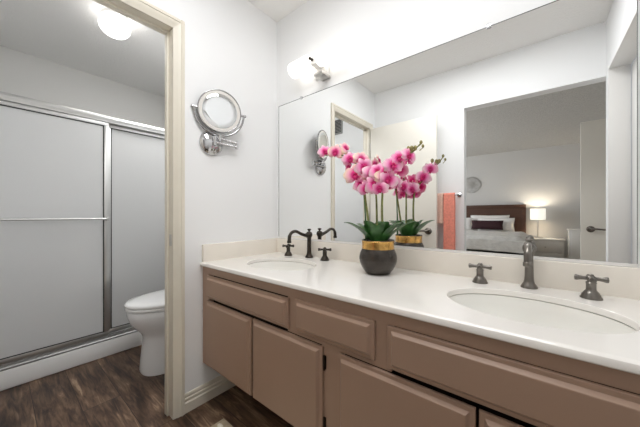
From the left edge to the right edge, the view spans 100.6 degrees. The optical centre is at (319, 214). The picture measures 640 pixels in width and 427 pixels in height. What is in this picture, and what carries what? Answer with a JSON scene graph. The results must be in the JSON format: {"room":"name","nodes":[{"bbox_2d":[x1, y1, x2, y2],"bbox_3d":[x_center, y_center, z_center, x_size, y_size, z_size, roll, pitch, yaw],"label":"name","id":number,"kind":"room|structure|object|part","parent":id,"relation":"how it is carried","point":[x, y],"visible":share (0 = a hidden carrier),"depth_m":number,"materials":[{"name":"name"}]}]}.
{"room":"bathroom","nodes":[
{"label":"bathroom","id":0,"kind":"room"},
{"bbox_2d":[0,45,164,128],"bbox_3d":[-2.331,-0.167,2.605,0.100,2.440,1.497,0,0,39],"label":"wall","id":1,"kind":"structure","parent":0,"point":[21,74],"depth_m":2.52,"materials":[{"name":"white paint"}]},
{"bbox_2d":[0,345,293,426],"bbox_3d":[-0.785,1.083,1.337,4.100,0.060,1.700,0,0,39],"label":"floor","id":2,"kind":"structure","parent":0,"point":[111,390],"depth_m":1.48,"materials":[{"name":"brown wood"}]},
{"bbox_2d":[0,332,142,390],"bbox_3d":[-1.605,0.994,2.010,0.090,0.118,1.497,0,0,39],"label":"shower curb","id":3,"kind":"object","parent":2,"relation":"on","point":[19,375],"visible":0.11,"depth_m":1.80,"materials":[{"name":"white plastic"}]},
{"bbox_2d":[0,91,164,371],"bbox_3d":[-1.602,0.099,2.008,0.078,1.672,1.497,0,0,39],"label":"frame","id":4,"kind":"object","parent":3,"relation":"on","point":[4,96],"visible":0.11,"depth_m":1.83,"materials":[{"name":"silver metal"}]},
{"bbox_2d":[0,100,109,364],"bbox_3d":[-1.804,0.107,1.706,0.055,1.588,0.723,0,0,39],"label":"shower door","id":5,"kind":"structure","parent":4,"relation":"attached to","point":[54,166],"depth_m":1.76,"materials":[{"name":"white glass"}]},
{"bbox_3d":[-1.599,-0.713,2.006,0.068,0.048,1.497,0,0,39],"label":"header rail","id":6,"kind":"part","parent":4,"relation":"part of","materials":[{"name":"silver metal"}]},
{"bbox_2d":[109,124,164,332],"bbox_3d":[-1.387,0.107,2.293,0.020,1.588,0.731,0,0,39],"label":"shower door","id":7,"kind":"structure","parent":4,"relation":"attached to","point":[136,157],"depth_m":2.14,"materials":[{"name":"white glass"}]},
{"bbox_2d":[124,289,164,375],"bbox_3d":[-1.006,0.655,1.985,0.396,0.795,0.752,0,0,39],"label":"toilet","id":8,"kind":"object","parent":2,"relation":"on","point":[145,313],"visible":0.32,"depth_m":1.74,"materials":[{"name":"white ceramic"}]},
{"bbox_3d":[-1.085,0.582,1.889,0.388,0.036,0.502,0,0,39],"label":"lid","id":9,"kind":"part","parent":8,"relation":"part of","materials":[{"name":"white ceramic"}]},
{"bbox_3d":[-1.085,0.612,1.889,0.384,0.019,0.496,0,0,39],"label":"seat","id":10,"kind":"part","parent":8,"relation":"part of","materials":[{"name":"white ceramic"}]},
{"bbox_2d":[211,418,232,426],"bbox_3d":[-0.320,1.043,0.830,0.941,0.016,0.605,0,0,39],"label":"bath rug","id":11,"kind":"object","parent":2,"relation":"on","point":[222,423],"visible":1,"depth_m":1.32,"materials":[{"name":"beige fabric"}]},
{"bbox_2d":[0,0,308,96],"bbox_3d":[-0.752,-1.427,1.376,4.100,0.080,1.597,0,0,39],"label":"ceiling","id":12,"kind":"structure","parent":0,"point":[69,33],"depth_m":2.09,"materials":[{"name":"white paint"}]},
{"bbox_2d":[98,8,130,39],"bbox_3d":[-1.435,-1.317,1.860,0.180,0.140,0.180,0,0,39],"label":"ceiling lamp","id":13,"kind":"object","parent":12,"relation":"attached to","point":[114,24],"visible":0.99,"depth_m":1.81,"materials":[{"name":"white glass"}]},
{"bbox_2d":[145,0,276,392],"bbox_3d":[-0.814,-0.167,1.362,0.076,2.440,1.497,0,0,39],"label":"wall","id":14,"kind":"structure","parent":0,"point":[231,45],"depth_m":1.60,"materials":[{"name":"white paint"}]},
{"bbox_2d":[93,0,184,419],"bbox_3d":[-0.991,0.019,1.130,0.095,2.068,0.772,0,0,39],"label":"door frame","id":15,"kind":"structure","parent":14,"relation":"attached to","point":[143,12],"depth_m":1.38,"materials":[{"name":"beige paint"}]},
{"bbox_3d":[-0.777,0.133,1.381,0.028,0.060,0.003,0,0,39],"label":"strike plate","id":16,"kind":"part","parent":15,"relation":"part of","materials":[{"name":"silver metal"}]},
{"bbox_2d":[185,375,235,413],"bbox_3d":[-0.511,1.003,1.659,0.016,0.100,0.654,0,0,39],"label":"baseboard","id":17,"kind":"structure","parent":14,"relation":"attached to","point":[198,396],"depth_m":1.50,"materials":[{"name":"beige paint"}]},
{"bbox_2d":[191,89,245,155],"bbox_3d":[-0.584,-0.524,1.537,0.304,0.371,0.076,0,0,-33],"label":"magnifying mirror","id":18,"kind":"object","parent":14,"relation":"attached to","point":[218,110],"visible":1,"depth_m":1.51,"materials":[{"name":"silver metal"}]},
{"bbox_3d":[-0.613,-0.409,1.518,0.036,0.142,0.142,0,0,39],"label":"wall plate","id":19,"kind":"part","parent":18,"relation":"part of","materials":[{"name":"silver metal"}]},
{"bbox_3d":[-0.548,-0.424,1.556,0.028,0.066,0.162,0,0,39],"label":"folding arm","id":20,"kind":"part","parent":18,"relation":"part of","materials":[{"name":"silver metal"}]},
{"bbox_2d":[277,0,639,267],"bbox_3d":[-0.278,-0.167,1.955,4.100,2.440,0.100,0,0,39],"label":"wall","id":21,"kind":"structure","parent":0,"point":[376,34],"depth_m":1.44,"materials":[{"name":"white paint"}]},
{"bbox_2d":[288,38,346,80],"bbox_3d":[-0.015,-0.895,1.595,0.395,0.140,0.124,0,0,39],"label":"vanity light","id":22,"kind":"object","parent":21,"relation":"attached to","point":[319,63],"visible":1,"depth_m":1.57,"materials":[{"name":"white glass"}]},
{"bbox_3d":[-0.116,-0.919,1.657,0.159,0.092,0.092,0,0,39],"label":"lamp shade","id":23,"kind":"part","parent":22,"relation":"part of","materials":[{"name":"white glass"}]},
{"bbox_3d":[-0.010,-0.904,1.613,0.110,0.120,0.090,0,0,39],"label":"wall plate","id":24,"kind":"part","parent":22,"relation":"part of","materials":[{"name":"white paint"}]},
{"bbox_3d":[0.061,-0.919,1.512,0.174,0.092,0.092,0,0,39],"label":"lamp shade","id":25,"kind":"part","parent":22,"relation":"part of","materials":[{"name":"white glass"}]},
{"bbox_2d":[203,261,639,426],"bbox_3d":[0.219,0.557,1.115,1.833,0.544,0.567,0,0,39],"label":"vanity cabinet","id":26,"kind":"object","parent":21,"relation":"attached to","point":[313,360],"visible":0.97,"depth_m":0.79,"materials":[{"name":"beige paint"}]},
{"bbox_3d":[-0.465,0.642,1.321,0.397,0.352,0.018,0,0,39],"label":"door","id":27,"kind":"part","parent":26,"relation":"part of","materials":[{"name":"beige paint"}]},
{"bbox_3d":[-0.372,0.390,1.246,0.636,0.121,0.018,0,0,39],"label":"drawer","id":28,"kind":"part","parent":26,"relation":"part of","materials":[{"name":"beige paint"}]},
{"bbox_3d":[-0.148,0.642,1.062,0.399,0.352,0.018,0,0,39],"label":"door","id":29,"kind":"part","parent":26,"relation":"part of","materials":[{"name":"beige paint"}]},
{"bbox_3d":[0.033,0.384,0.914,0.339,0.121,0.018,0,0,39],"label":"drawer","id":30,"kind":"part","parent":26,"relation":"part of","materials":[{"name":"beige paint"}]},
{"bbox_3d":[0.215,0.642,0.764,0.405,0.352,0.018,0,0,39],"label":"door","id":31,"kind":"part","parent":26,"relation":"part of","materials":[{"name":"beige paint"}]},
{"bbox_2d":[200,238,639,374],"bbox_3d":[0.220,0.226,1.117,1.834,0.118,0.566,0,0,39],"label":"countertop","id":32,"kind":"structure","parent":26,"relation":"on","point":[421,283],"depth_m":0.93,"materials":[{"name":"white stone"}]},
{"bbox_2d":[249,261,314,269],"bbox_3d":[-0.212,0.354,1.449,0.443,0.136,0.330,0,0,39],"label":"sink basin","id":33,"kind":"object","parent":32,"relation":"in","point":[272,265],"visible":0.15,"depth_m":1.61,"materials":[{"name":"white ceramic"}]},
{"bbox_2d":[282,244,293,255],"bbox_3d":[-0.205,0.226,1.724,0.066,0.076,0.066,0,0,-37],"label":"tap","id":34,"kind":"object","parent":32,"relation":"on","point":[288,253],"visible":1,"depth_m":1.71,"materials":[{"name":"brown metal"}]},
{"bbox_2d":[287,229,312,257],"bbox_3d":[-0.117,0.175,1.584,0.051,0.178,0.209,0,0,39],"label":"faucet","id":35,"kind":"object","parent":32,"relation":"on","point":[308,235],"visible":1,"depth_m":1.63,"materials":[{"name":"brown metal"}]},
{"bbox_3d":[-0.130,0.125,1.568,0.029,0.074,0.168,0,0,39],"label":"spout","id":36,"kind":"part","parent":35,"relation":"part of","materials":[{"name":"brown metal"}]},
{"bbox_2d":[318,247,331,260],"bbox_3d":[0.028,0.226,1.539,0.066,0.076,0.066,0,0,-40],"label":"tap","id":37,"kind":"object","parent":32,"relation":"on","point":[324,257],"visible":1,"depth_m":1.53,"materials":[{"name":"brown metal"}]},
{"bbox_2d":[317,140,423,274],"bbox_3d":[0.207,-0.049,1.232,0.514,0.625,0.190,0,0,21],"label":"potted orchid","id":38,"kind":"object","parent":32,"relation":"on","point":[378,256],"visible":1,"depth_m":1.16,"materials":[{"name":"pink plant"}]},
{"bbox_3d":[0.022,-0.332,1.376,0.080,0.060,0.014,-18,-1,-14],"label":"flower","id":39,"kind":"part","parent":38,"relation":"part of","materials":[{"name":"pink plant"}]},
{"bbox_3d":[0.080,-0.319,1.327,0.092,0.069,0.016,12,4,17],"label":"flower","id":40,"kind":"part","parent":38,"relation":"part of","materials":[{"name":"pink plant"}]},
{"bbox_3d":[0.121,-0.333,1.317,0.058,0.078,0.014,38,-39,-18],"label":"flower","id":41,"kind":"part","parent":38,"relation":"part of","materials":[{"name":"pink plant"}]},
{"bbox_3d":[0.135,-0.091,1.298,0.263,0.439,0.012,0,0,37],"label":"stem","id":42,"kind":"part","parent":38,"relation":"part of","materials":[{"name":"pink plant"}]},
{"bbox_3d":[0.143,-0.273,1.275,0.085,0.063,0.015,-6,-4,12],"label":"flower","id":43,"kind":"part","parent":38,"relation":"part of","materials":[{"name":"pink plant"}]},
{"bbox_3d":[0.166,-0.197,1.247,0.122,0.091,0.022,-6,-8,16],"label":"flower","id":44,"kind":"part","parent":38,"relation":"part of","materials":[{"name":"pink plant"}]},
{"bbox_3d":[0.183,-0.147,1.238,0.080,0.060,0.014,-39,11,9],"label":"flower","id":45,"kind":"part","parent":38,"relation":"part of","materials":[{"name":"pink plant"}]},
{"bbox_3d":[0.193,-0.263,1.227,0.085,0.063,0.015,17,-7,-4],"label":"flower","id":46,"kind":"part","parent":38,"relation":"part of","materials":[{"name":"pink plant"}]},
{"bbox_3d":[0.208,-0.126,1.208,0.090,0.067,0.016,-13,5,29],"label":"flower","id":47,"kind":"part","parent":38,"relation":"part of","materials":[{"name":"pink plant"}]},
{"bbox_3d":[0.195,-0.224,1.208,0.095,0.071,0.017,-29,10,-7],"label":"flower","id":48,"kind":"part","parent":38,"relation":"part of","materials":[{"name":"pink plant"}]},
{"bbox_3d":[0.212,0.005,1.247,0.019,0.245,0.011,0,0,24],"label":"stem","id":49,"kind":"part","parent":38,"relation":"part of","materials":[{"name":"green plant"}]},
{"bbox_3d":[0.235,-0.191,1.204,0.098,0.073,0.018,23,-7,-10],"label":"flower","id":50,"kind":"part","parent":38,"relation":"part of","materials":[{"name":"pink plant"}]},
{"bbox_3d":[0.236,-0.141,1.184,0.075,0.100,0.018,44,6,-6],"label":"flower","id":51,"kind":"part","parent":38,"relation":"part of","materials":[{"name":"pink plant"}]},
{"bbox_3d":[0.250,-0.199,1.177,0.085,0.063,0.015,-34,-25,12],"label":"flower","id":52,"kind":"part","parent":38,"relation":"part of","materials":[{"name":"pink plant"}]},
{"bbox_3d":[0.230,-0.060,1.219,0.080,0.375,0.018,0,0,11],"label":"stem","id":53,"kind":"part","parent":38,"relation":"part of","materials":[{"name":"green plant"}]},
{"bbox_3d":[0.278,-0.170,1.167,0.088,0.066,0.016,12,-4,-18],"label":"flower","id":54,"kind":"part","parent":38,"relation":"part of","materials":[{"name":"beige plant"}]},
{"bbox_3d":[0.262,0.188,1.202,0.168,0.152,0.168,0,0,39],"label":"pot","id":55,"kind":"part","parent":38,"relation":"part of","materials":[{"name":"grey ceramic"}]},
{"bbox_3d":[0.261,-0.121,1.165,0.085,0.063,0.015,-7,11,34],"label":"flower","id":56,"kind":"part","parent":38,"relation":"part of","materials":[{"name":"pink plant"}]},
{"bbox_3d":[0.300,-0.159,1.145,0.088,0.066,0.016,29,9,5],"label":"flower","id":57,"kind":"part","parent":38,"relation":"part of","materials":[{"name":"pink plant"}]},
{"bbox_3d":[0.310,-0.218,1.131,0.095,0.071,0.017,0,-9,-2],"label":"flower","id":58,"kind":"part","parent":38,"relation":"part of","materials":[{"name":"pink plant"}]},
{"bbox_3d":[0.334,-0.247,1.127,0.085,0.063,0.015,-18,-19,21],"label":"flower","id":59,"kind":"part","parent":38,"relation":"part of","materials":[{"name":"pink plant"}]},
{"bbox_3d":[0.342,-0.085,1.137,0.170,0.425,0.019,0,0,32],"label":"stem","id":60,"kind":"part","parent":38,"relation":"part of","materials":[{"name":"pink plant"}]},
{"bbox_3d":[0.351,-0.205,1.163,0.092,0.069,0.016,35,27,33],"label":"flower","id":61,"kind":"part","parent":38,"relation":"part of","materials":[{"name":"pink plant"}]},
{"bbox_3d":[0.372,-0.253,1.111,0.082,0.061,0.015,18,-18,-20],"label":"flower","id":62,"kind":"part","parent":38,"relation":"part of","materials":[{"name":"pink plant"}]},
{"bbox_2d":[468,263,491,283],"bbox_3d":[0.625,0.226,1.037,0.066,0.076,0.066,0,0,-11],"label":"tap","id":63,"kind":"object","parent":32,"relation":"on","point":[479,278],"visible":1,"depth_m":1.02,"materials":[{"name":"grey metal"}]},
{"bbox_2d":[520,238,537,288],"bbox_3d":[0.708,0.175,0.903,0.051,0.178,0.209,0,0,39],"label":"faucet","id":64,"kind":"object","parent":32,"relation":"on","point":[528,248],"visible":1,"depth_m":0.95,"materials":[{"name":"grey metal"}]},
{"bbox_3d":[0.695,0.125,0.887,0.029,0.074,0.168,0,0,39],"label":"spout","id":65,"kind":"part","parent":64,"relation":"part of","materials":[{"name":"grey metal"}]},
{"bbox_2d":[449,294,636,333],"bbox_3d":[0.603,0.354,0.774,0.443,0.136,0.330,0,0,39],"label":"sink basin","id":66,"kind":"object","parent":32,"relation":"in","point":[530,311],"visible":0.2,"depth_m":0.87,"materials":[{"name":"white ceramic"}]},
{"bbox_2d":[574,274,609,300],"bbox_3d":[0.858,0.226,0.841,0.066,0.076,0.066,0,0,-6],"label":"tap","id":67,"kind":"object","parent":32,"relation":"on","point":[590,293],"visible":1,"depth_m":0.83,"materials":[{"name":"grey metal"}]},
{"bbox_3d":[0.534,0.642,0.503,0.406,0.352,0.018,0,0,39],"label":"door","id":68,"kind":"part","parent":26,"relation":"part of","materials":[{"name":"beige paint"}]},
{"bbox_3d":[0.444,0.388,0.577,0.640,0.125,0.018,0,0,39],"label":"drawer","id":69,"kind":"part","parent":26,"relation":"part of","materials":[{"name":"beige paint"}]},
{"bbox_2d":[276,238,639,299],"bbox_3d":[0.393,0.222,1.327,1.834,0.110,0.021,0,0,39],"label":"backsplash","id":70,"kind":"structure","parent":21,"relation":"attached to","point":[624,282],"depth_m":1.05,"materials":[{"name":"beige stone"}]},
{"bbox_2d":[279,0,637,266],"bbox_3d":[0.353,-0.308,1.368,1.674,0.947,0.008,0,0,39],"label":"wall mirror","id":71,"kind":"object","parent":21,"relation":"attached to","point":[526,123],"visible":0.98,"depth_m":1.08,"materials":[{"name":"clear mirror"}]}
]}

